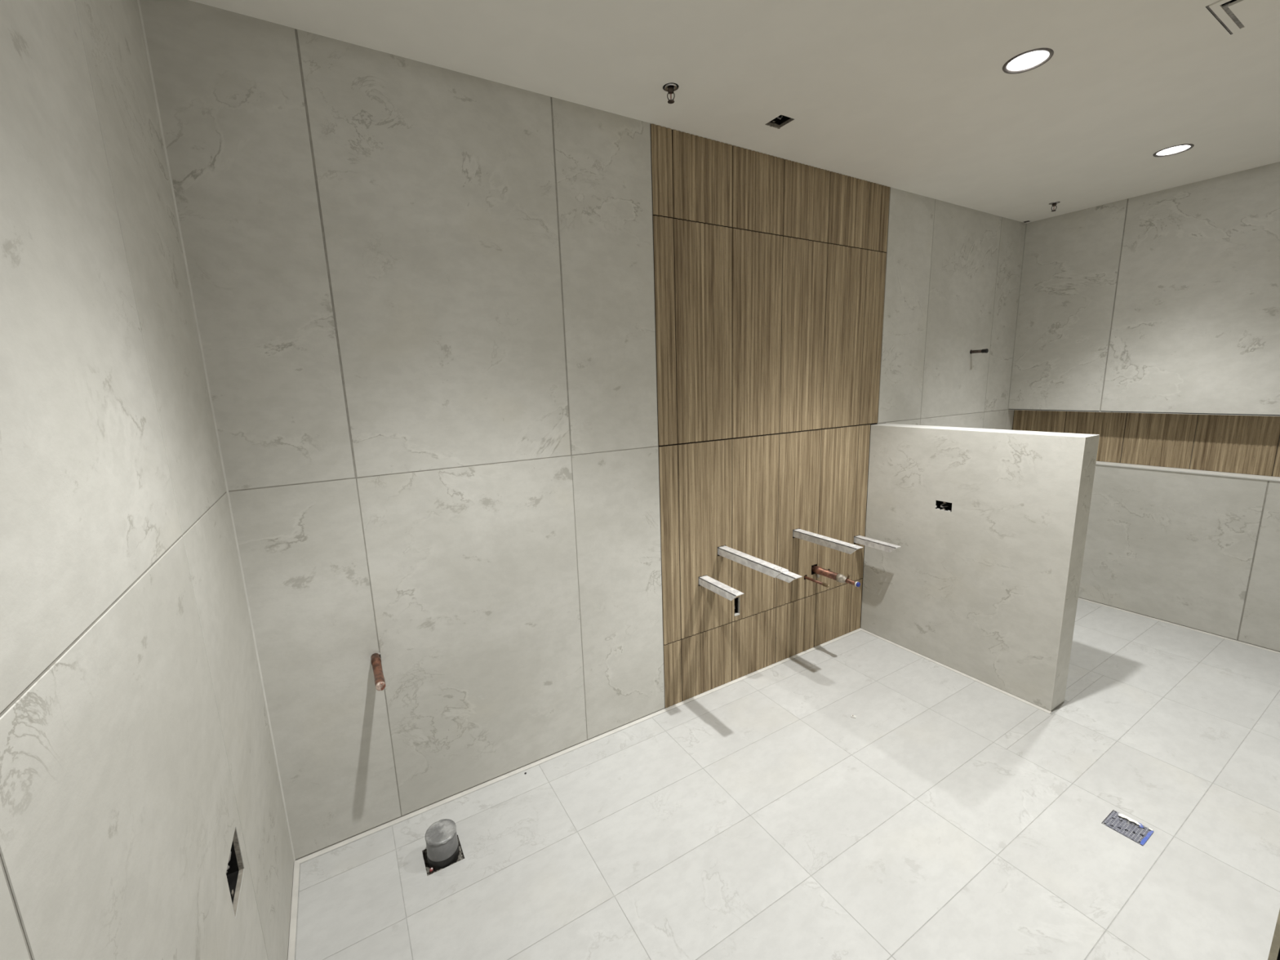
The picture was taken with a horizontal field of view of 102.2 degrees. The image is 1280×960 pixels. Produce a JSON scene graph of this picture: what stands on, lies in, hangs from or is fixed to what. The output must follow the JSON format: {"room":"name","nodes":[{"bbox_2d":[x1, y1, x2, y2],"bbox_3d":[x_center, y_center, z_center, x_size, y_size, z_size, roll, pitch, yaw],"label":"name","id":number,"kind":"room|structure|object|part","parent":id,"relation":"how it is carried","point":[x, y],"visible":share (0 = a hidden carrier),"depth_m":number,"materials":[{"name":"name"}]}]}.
{"room":"building under construction","nodes":[
{"label":"building under construction","id":0,"kind":"room"},
{"bbox_2d":[0,0,293,959],"bbox_3d":[-0.678,0.229,0.489,0.121,2.792,2.600,-8,12,-30],"label":"wall","id":1,"kind":"structure","parent":0,"point":[136,747],"depth_m":0.80,"materials":[{"name":"grey tile"}]},
{"bbox_2d":[226,841,239,902],"bbox_3d":[-0.939,0.882,1.141,0.052,0.115,0.138,-8,12,-30],"label":"electrical box","id":2,"kind":"object","parent":1,"relation":"attached to","point":[232,872],"visible":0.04,"depth_m":1.21,"materials":[{"name":"black plastic"}]},
{"bbox_2d":[287,861,299,959],"bbox_3d":[-0.576,1.566,0.775,0.017,0.006,2.600,-8,12,-30],"label":"baseboard","id":3,"kind":"structure","parent":1,"relation":"attached to","point":[291,947],"depth_m":1.68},
{"bbox_2d":[139,0,1026,860],"bbox_3d":[0.843,-0.275,2.927,5.252,2.792,0.103,-8,12,-30],"label":"wall","id":4,"kind":"structure","parent":0,"point":[498,373],"depth_m":2.07,"materials":[{"name":"grey tile"}]},
{"bbox_2d":[137,0,295,862],"bbox_3d":[-1.293,0.035,1.618,0.005,2.737,0.005,-8,12,-30],"label":"trim","id":5,"kind":"structure","parent":4,"relation":"attached to","point":[138,1],"depth_m":1.56,"materials":[{"name":"grey"}]},
{"bbox_2d":[368,651,386,690],"bbox_3d":[-0.942,0.664,1.847,0.042,0.037,0.316,-8,12,-30],"label":"pipe stub","id":6,"kind":"object","parent":4,"relation":"attached to","point":[380,682],"visible":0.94,"depth_m":1.79,"materials":[{"name":"brown metal"}]},
{"bbox_2d":[294,628,861,863],"bbox_3d":[0.119,1.192,2.663,3.192,0.006,0.017,-8,12,-30],"label":"baseboard","id":7,"kind":"structure","parent":4,"relation":"attached to","point":[504,776],"depth_m":2.32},
{"bbox_3d":[0.097,-1.336,2.240,0.107,0.356,0.008,-8,12,-30],"label":"fluted panel","id":8,"kind":"part","parent":4,"relation":"part of","materials":[{"name":"wood"}]},
{"bbox_3d":[0.119,-0.663,2.365,0.107,1.006,0.008,-8,12,-30],"label":"fluted panel","id":9,"kind":"part","parent":4,"relation":"part of","materials":[{"name":"wood"}]},
{"bbox_3d":[0.150,0.333,2.551,0.107,1.009,0.008,-8,12,-30],"label":"fluted panel","id":10,"kind":"part","parent":4,"relation":"part of","materials":[{"name":"wood"}]},
{"bbox_3d":[0.172,1.005,2.677,0.107,0.352,0.008,-8,12,-30],"label":"fluted panel","id":11,"kind":"part","parent":4,"relation":"part of","materials":[{"name":"wood"}]},
{"bbox_3d":[0.290,-1.363,2.353,0.340,0.356,0.008,-8,12,-30],"label":"fluted panel","id":12,"kind":"part","parent":4,"relation":"part of","materials":[{"name":"wood"}]},
{"bbox_3d":[0.312,-0.690,2.478,0.340,1.006,0.008,-8,12,-30],"label":"fluted panel","id":13,"kind":"part","parent":4,"relation":"part of","materials":[{"name":"wood"}]},
{"bbox_3d":[0.343,0.306,2.664,0.340,1.009,0.008,-8,12,-30],"label":"fluted panel","id":14,"kind":"part","parent":4,"relation":"part of","materials":[{"name":"wood"}]},
{"bbox_3d":[0.365,0.978,2.790,0.340,0.352,0.008,-8,12,-30],"label":"fluted panel","id":15,"kind":"part","parent":4,"relation":"part of","materials":[{"name":"wood"}]},
{"bbox_2d":[698,575,743,600],"bbox_3d":[0.387,0.537,2.590,0.050,0.039,0.341,-8,12,-30],"label":"support bracket","id":16,"kind":"object","parent":4,"relation":"attached to","point":[720,588],"visible":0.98,"depth_m":2.55,"materials":[{"name":"metal"}]},
{"bbox_2d":[734,597,737,613],"bbox_3d":[0.518,0.692,2.871,0.038,0.105,0.045,-8,12,-30],"label":"electrical box","id":17,"kind":"object","parent":4,"relation":"attached to","point":[735,598],"visible":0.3,"depth_m":2.87,"materials":[{"name":"black plastic"}]},
{"bbox_3d":[0.656,0.936,2.960,0.337,0.352,0.008,-8,12,-30],"label":"fluted panel","id":18,"kind":"part","parent":4,"relation":"part of","materials":[{"name":"wood"}]},
{"bbox_3d":[0.635,0.265,2.835,0.337,1.009,0.008,-8,12,-30],"label":"fluted panel","id":19,"kind":"part","parent":4,"relation":"part of","materials":[{"name":"wood"}]},
{"bbox_3d":[0.603,-0.731,2.649,0.337,1.006,0.008,-8,12,-30],"label":"fluted panel","id":20,"kind":"part","parent":4,"relation":"part of","materials":[{"name":"wood"}]},
{"bbox_3d":[0.582,-1.404,2.523,0.337,0.356,0.008,-8,12,-30],"label":"fluted panel","id":21,"kind":"part","parent":4,"relation":"part of","materials":[{"name":"wood"}]},
{"bbox_2d":[717,545,802,582],"bbox_3d":[0.553,0.404,2.528,0.050,0.039,0.579,-8,12,-30],"label":"support bracket","id":22,"kind":"object","parent":4,"relation":"attached to","point":[774,571],"visible":0.95,"depth_m":2.48,"materials":[{"name":"metal"}]},
{"bbox_3d":[0.946,0.895,3.130,0.337,0.352,0.008,-8,12,-30],"label":"fluted panel","id":23,"kind":"part","parent":4,"relation":"part of","materials":[{"name":"wood"}]},
{"bbox_3d":[0.925,0.224,3.004,0.337,1.009,0.008,-8,12,-30],"label":"fluted panel","id":24,"kind":"part","parent":4,"relation":"part of","materials":[{"name":"wood"}]},
{"bbox_3d":[0.893,-0.772,2.818,0.337,1.006,0.008,-8,12,-30],"label":"fluted panel","id":25,"kind":"part","parent":4,"relation":"part of","materials":[{"name":"wood"}]},
{"bbox_3d":[0.872,-1.445,2.693,0.337,0.356,0.008,-8,12,-30],"label":"fluted panel","id":26,"kind":"part","parent":4,"relation":"part of","materials":[{"name":"wood"}]},
{"bbox_2d":[804,575,830,587],"bbox_3d":[1.022,0.593,3.060,0.020,0.020,0.246,-8,12,-30],"label":"supply pipe","id":27,"kind":"object","parent":4,"relation":"attached to","point":[824,584],"visible":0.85,"depth_m":3.02,"materials":[{"name":"gold metal"}]},
{"bbox_2d":[792,528,862,554],"bbox_3d":[1.005,0.333,2.851,0.050,0.039,0.479,-8,12,-30],"label":"support bracket","id":28,"kind":"object","parent":4,"relation":"attached to","point":[823,540],"visible":0.95,"depth_m":2.81,"materials":[{"name":"metal"}]},
{"bbox_3d":[1.236,0.855,3.300,0.337,0.352,0.008,-8,12,-30],"label":"fluted panel","id":29,"kind":"part","parent":4,"relation":"part of","materials":[{"name":"wood"}]},
{"bbox_2d":[811,564,860,586],"bbox_3d":[1.123,0.563,3.045,0.048,0.090,0.387,-8,12,-30],"label":"drain pipe","id":30,"kind":"object","parent":4,"relation":"attached to","point":[819,571],"visible":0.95,"depth_m":3.01,"materials":[{"name":"gold metal"}]},
{"bbox_3d":[1.215,0.183,3.174,0.337,1.009,0.008,-8,12,-30],"label":"fluted panel","id":31,"kind":"part","parent":4,"relation":"part of","materials":[{"name":"wood"}]},
{"bbox_3d":[1.183,-0.813,2.988,0.337,1.006,0.008,-8,12,-30],"label":"fluted panel","id":32,"kind":"part","parent":4,"relation":"part of","materials":[{"name":"wood"}]},
{"bbox_3d":[1.162,-1.486,2.862,0.337,0.356,0.008,-8,12,-30],"label":"fluted panel","id":33,"kind":"part","parent":4,"relation":"part of","materials":[{"name":"wood"}]},
{"bbox_3d":[1.428,0.828,3.412,0.108,0.352,0.008,-8,12,-30],"label":"fluted panel","id":34,"kind":"part","parent":4,"relation":"part of","materials":[{"name":"wood"}]},
{"bbox_3d":[1.407,0.156,3.286,0.108,1.009,0.008,-8,12,-30],"label":"fluted panel","id":35,"kind":"part","parent":4,"relation":"part of","materials":[{"name":"wood"}]},
{"bbox_3d":[1.406,-0.844,3.118,0.180,1.006,0.008,-8,12,-30],"label":"fluted panel","id":36,"kind":"part","parent":4,"relation":"part of","materials":[{"name":"wood"}]},
{"bbox_2d":[853,535,901,552],"bbox_3d":[1.452,0.395,3.216,0.050,0.039,0.339,-8,12,-30],"label":"support bracket","id":37,"kind":"object","parent":4,"relation":"attached to","point":[884,546],"visible":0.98,"depth_m":3.18,"materials":[{"name":"metal"}]},
{"bbox_3d":[1.385,-1.517,2.993,0.180,0.356,0.008,-8,12,-30],"label":"fluted panel","id":38,"kind":"part","parent":4,"relation":"part of","materials":[{"name":"wood"}]},
{"bbox_2d":[969,348,988,353],"bbox_3d":[2.377,-0.912,3.667,0.029,0.029,0.168,-8,12,-30],"label":"stub","id":39,"kind":"object","parent":4,"relation":"attached to","point":[986,350],"visible":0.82,"depth_m":3.63,"materials":[{"name":"brown metal"}]},
{"bbox_2d":[189,0,1279,222],"bbox_3d":[1.462,-1.554,1.611,5.502,0.223,3.100,-8,12,-30],"label":"ceiling","id":40,"kind":"structure","parent":0,"point":[914,96],"depth_m":1.88,"materials":[{"name":"paint"}]},
{"bbox_2d":[664,83,676,103],"bbox_3d":[0.114,-1.464,1.916,0.047,0.109,0.047,-1,11,4],"label":"sprinkler","id":41,"kind":"object","parent":40,"relation":"attached to","point":[670,87],"visible":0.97,"depth_m":1.92,"materials":[{"name":"silver metal"}]},
{"bbox_2d":[664,83,676,90],"bbox_3d":[0.114,-1.461,1.916,0.047,0.013,0.047,-1,11,4],"label":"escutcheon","id":42,"kind":"object","parent":41,"relation":"on","point":[670,86],"depth_m":1.91,"materials":[{"name":"silver metal"}]},
{"bbox_2d":[769,115,791,124],"bbox_3d":[0.596,-1.566,2.190,0.079,0.058,0.086,-8,12,-30],"label":"electrical box","id":43,"kind":"object","parent":40,"relation":"attached to","point":[780,119],"visible":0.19,"depth_m":2.23,"materials":[{"name":"black plastic"}]},
{"bbox_2d":[1002,48,1053,74],"bbox_3d":[1.368,-1.521,1.817,0.147,0.088,0.147,-8,12,-30],"label":"recessed light","id":44,"kind":"object","parent":40,"relation":"in","point":[1028,59],"visible":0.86,"depth_m":1.82,"materials":[{"name":"white plastic"}]},
{"bbox_2d":[1006,50,1048,71],"bbox_3d":[1.369,-1.484,1.824,0.121,0.002,0.121,-8,12,-30],"label":"diffuser","id":45,"kind":"object","parent":44,"relation":"attached to","point":[1028,59],"depth_m":1.82,"materials":[{"name":"white plastic"}]},
{"bbox_2d":[1049,201,1058,211],"bbox_3d":[2.716,-1.820,3.382,0.047,0.109,0.047,6,13,37],"label":"sprinkler","id":46,"kind":"object","parent":40,"relation":"attached to","point":[1054,204],"visible":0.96,"depth_m":3.38,"materials":[{"name":"silver metal"}]},
{"bbox_2d":[1152,143,1194,156],"bbox_3d":[2.702,-1.711,2.610,0.147,0.088,0.147,-8,12,-30],"label":"recessed light","id":47,"kind":"object","parent":40,"relation":"in","point":[1180,148],"visible":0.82,"depth_m":2.62,"materials":[{"name":"white plastic"}]},
{"bbox_2d":[1156,145,1190,155],"bbox_3d":[2.703,-1.674,2.617,0.121,0.002,0.121,-8,12,-30],"label":"diffuser","id":48,"kind":"object","parent":47,"relation":"attached to","point":[1173,150],"depth_m":2.62,"materials":[{"name":"white plastic"}]},
{"bbox_2d":[1205,0,1279,34],"bbox_3d":[1.914,-1.483,1.523,0.274,0.102,0.274,-8,12,-30],"label":"exhaust fan cover","id":49,"kind":"object","parent":40,"relation":"attached to","point":[1236,16],"visible":1,"depth_m":1.60,"materials":[{"name":"paint"}]},
{"bbox_3d":[1.920,-1.438,1.534,0.199,0.008,0.194,-8,12,-30],"label":"panel","id":50,"kind":"part","parent":49,"relation":"part of","materials":[{"name":"paint"}]},
{"bbox_2d":[287,599,1279,959],"bbox_3d":[1.518,1.322,2.009,5.202,0.101,2.800,-8,12,-30],"label":"floor","id":51,"kind":"structure","parent":0,"point":[956,816],"depth_m":1.92,"materials":[{"name":"tile"}]},
{"bbox_2d":[424,818,459,871],"bbox_3d":[-0.718,1.358,1.882,0.109,0.185,0.109,-8,12,-30],"label":"pipe","id":52,"kind":"object","parent":51,"relation":"on","point":[441,837],"visible":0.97,"depth_m":1.84,"materials":[{"name":"silver metal"}]},
{"bbox_2d":[1102,809,1153,845],"bbox_3d":[1.800,1.290,1.906,0.112,0.024,0.114,-8,12,-30],"label":"floor drain","id":53,"kind":"object","parent":51,"relation":"in","point":[1122,824],"visible":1,"depth_m":1.90,"materials":[{"name":"metal"}]},
{"bbox_2d":[860,423,1099,711],"bbox_3d":[1.804,0.400,2.929,0.155,1.376,1.077,-8,12,-30],"label":"wall partition","id":54,"kind":"structure","parent":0,"point":[986,589],"depth_m":2.75,"materials":[{"name":"grey tile"}]},
{"bbox_2d":[935,500,951,511],"bbox_3d":[1.722,0.143,2.905,0.040,0.050,0.089,-8,12,-30],"label":"electrical box","id":55,"kind":"object","parent":54,"relation":"attached to","point":[947,506],"visible":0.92,"depth_m":2.92,"materials":[{"name":"black plastic"}]},
{"bbox_2d":[860,627,1051,713],"bbox_3d":[1.753,1.075,3.009,0.017,0.006,1.080,-8,12,-30],"label":"baseboard","id":56,"kind":"structure","parent":54,"relation":"attached to","point":[862,629],"depth_m":2.90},
{"bbox_2d":[1008,161,1279,652],"bbox_3d":[3.549,-0.421,3.249,0.256,2.782,2.300,-8,12,-30],"label":"wall","id":57,"kind":"structure","parent":0,"point":[1148,324],"depth_m":3.29,"materials":[{"name":"grey tile"}]},
{"bbox_2d":[1007,222,1026,409],"bbox_3d":[2.882,-1.228,3.948,0.005,1.370,0.005,-8,12,-30],"label":"trim","id":58,"kind":"structure","parent":57,"relation":"attached to","point":[1026,223],"depth_m":3.94,"materials":[{"name":"grey"}]},
{"bbox_3d":[3.088,-0.367,4.016,0.008,0.354,0.343,-8,12,-30],"label":"fluted panel","id":59,"kind":"part","parent":57,"relation":"part of","materials":[{"name":"wood"}]},
{"bbox_3d":[3.265,-0.318,3.725,0.008,0.354,0.341,-8,12,-30],"label":"fluted panel","id":60,"kind":"part","parent":57,"relation":"part of","materials":[{"name":"wood"}]},
{"bbox_3d":[3.442,-0.270,3.435,0.008,0.354,0.341,-8,12,-30],"label":"fluted panel","id":61,"kind":"part","parent":57,"relation":"part of","materials":[{"name":"wood"}]},
{"bbox_2d":[1077,597,1279,653],"bbox_3d":[3.447,0.931,3.489,0.017,0.006,1.972,-8,12,-30],"label":"baseboard","id":62,"kind":"structure","parent":57,"relation":"attached to","point":[1161,620],"depth_m":3.35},
{"bbox_2d":[1095,461,1279,480],"bbox_3d":[3.523,-0.049,3.236,0.108,0.008,2.200,-8,12,-30],"label":"niche shelf","id":63,"kind":"object","parent":57,"relation":"attached to","point":[1166,468],"depth_m":3.28,"materials":[{"name":"grey stone"}]},
{"bbox_3d":[3.482,-0.041,3.213,0.008,0.013,2.200,-8,12,-30],"label":"edge trim","id":64,"kind":"part","parent":57,"relation":"part of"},
{"bbox_3d":[3.618,-0.221,3.144,0.008,0.354,0.341,-8,12,-30],"label":"fluted panel","id":65,"kind":"part","parent":57,"relation":"part of","materials":[{"name":"wood"}]},
{"bbox_3d":[3.795,-0.172,2.854,0.008,0.354,0.341,-8,12,-30],"label":"fluted panel","id":66,"kind":"part","parent":57,"relation":"part of","materials":[{"name":"wood"}]},
{"bbox_2d":[1267,909,1279,959],"bbox_3d":[2.499,-0.060,1.498,3.899,2.782,0.140,-8,12,-30],"label":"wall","id":67,"kind":"structure","parent":0,"point":[1274,953],"depth_m":0.66,"materials":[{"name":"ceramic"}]}
]}

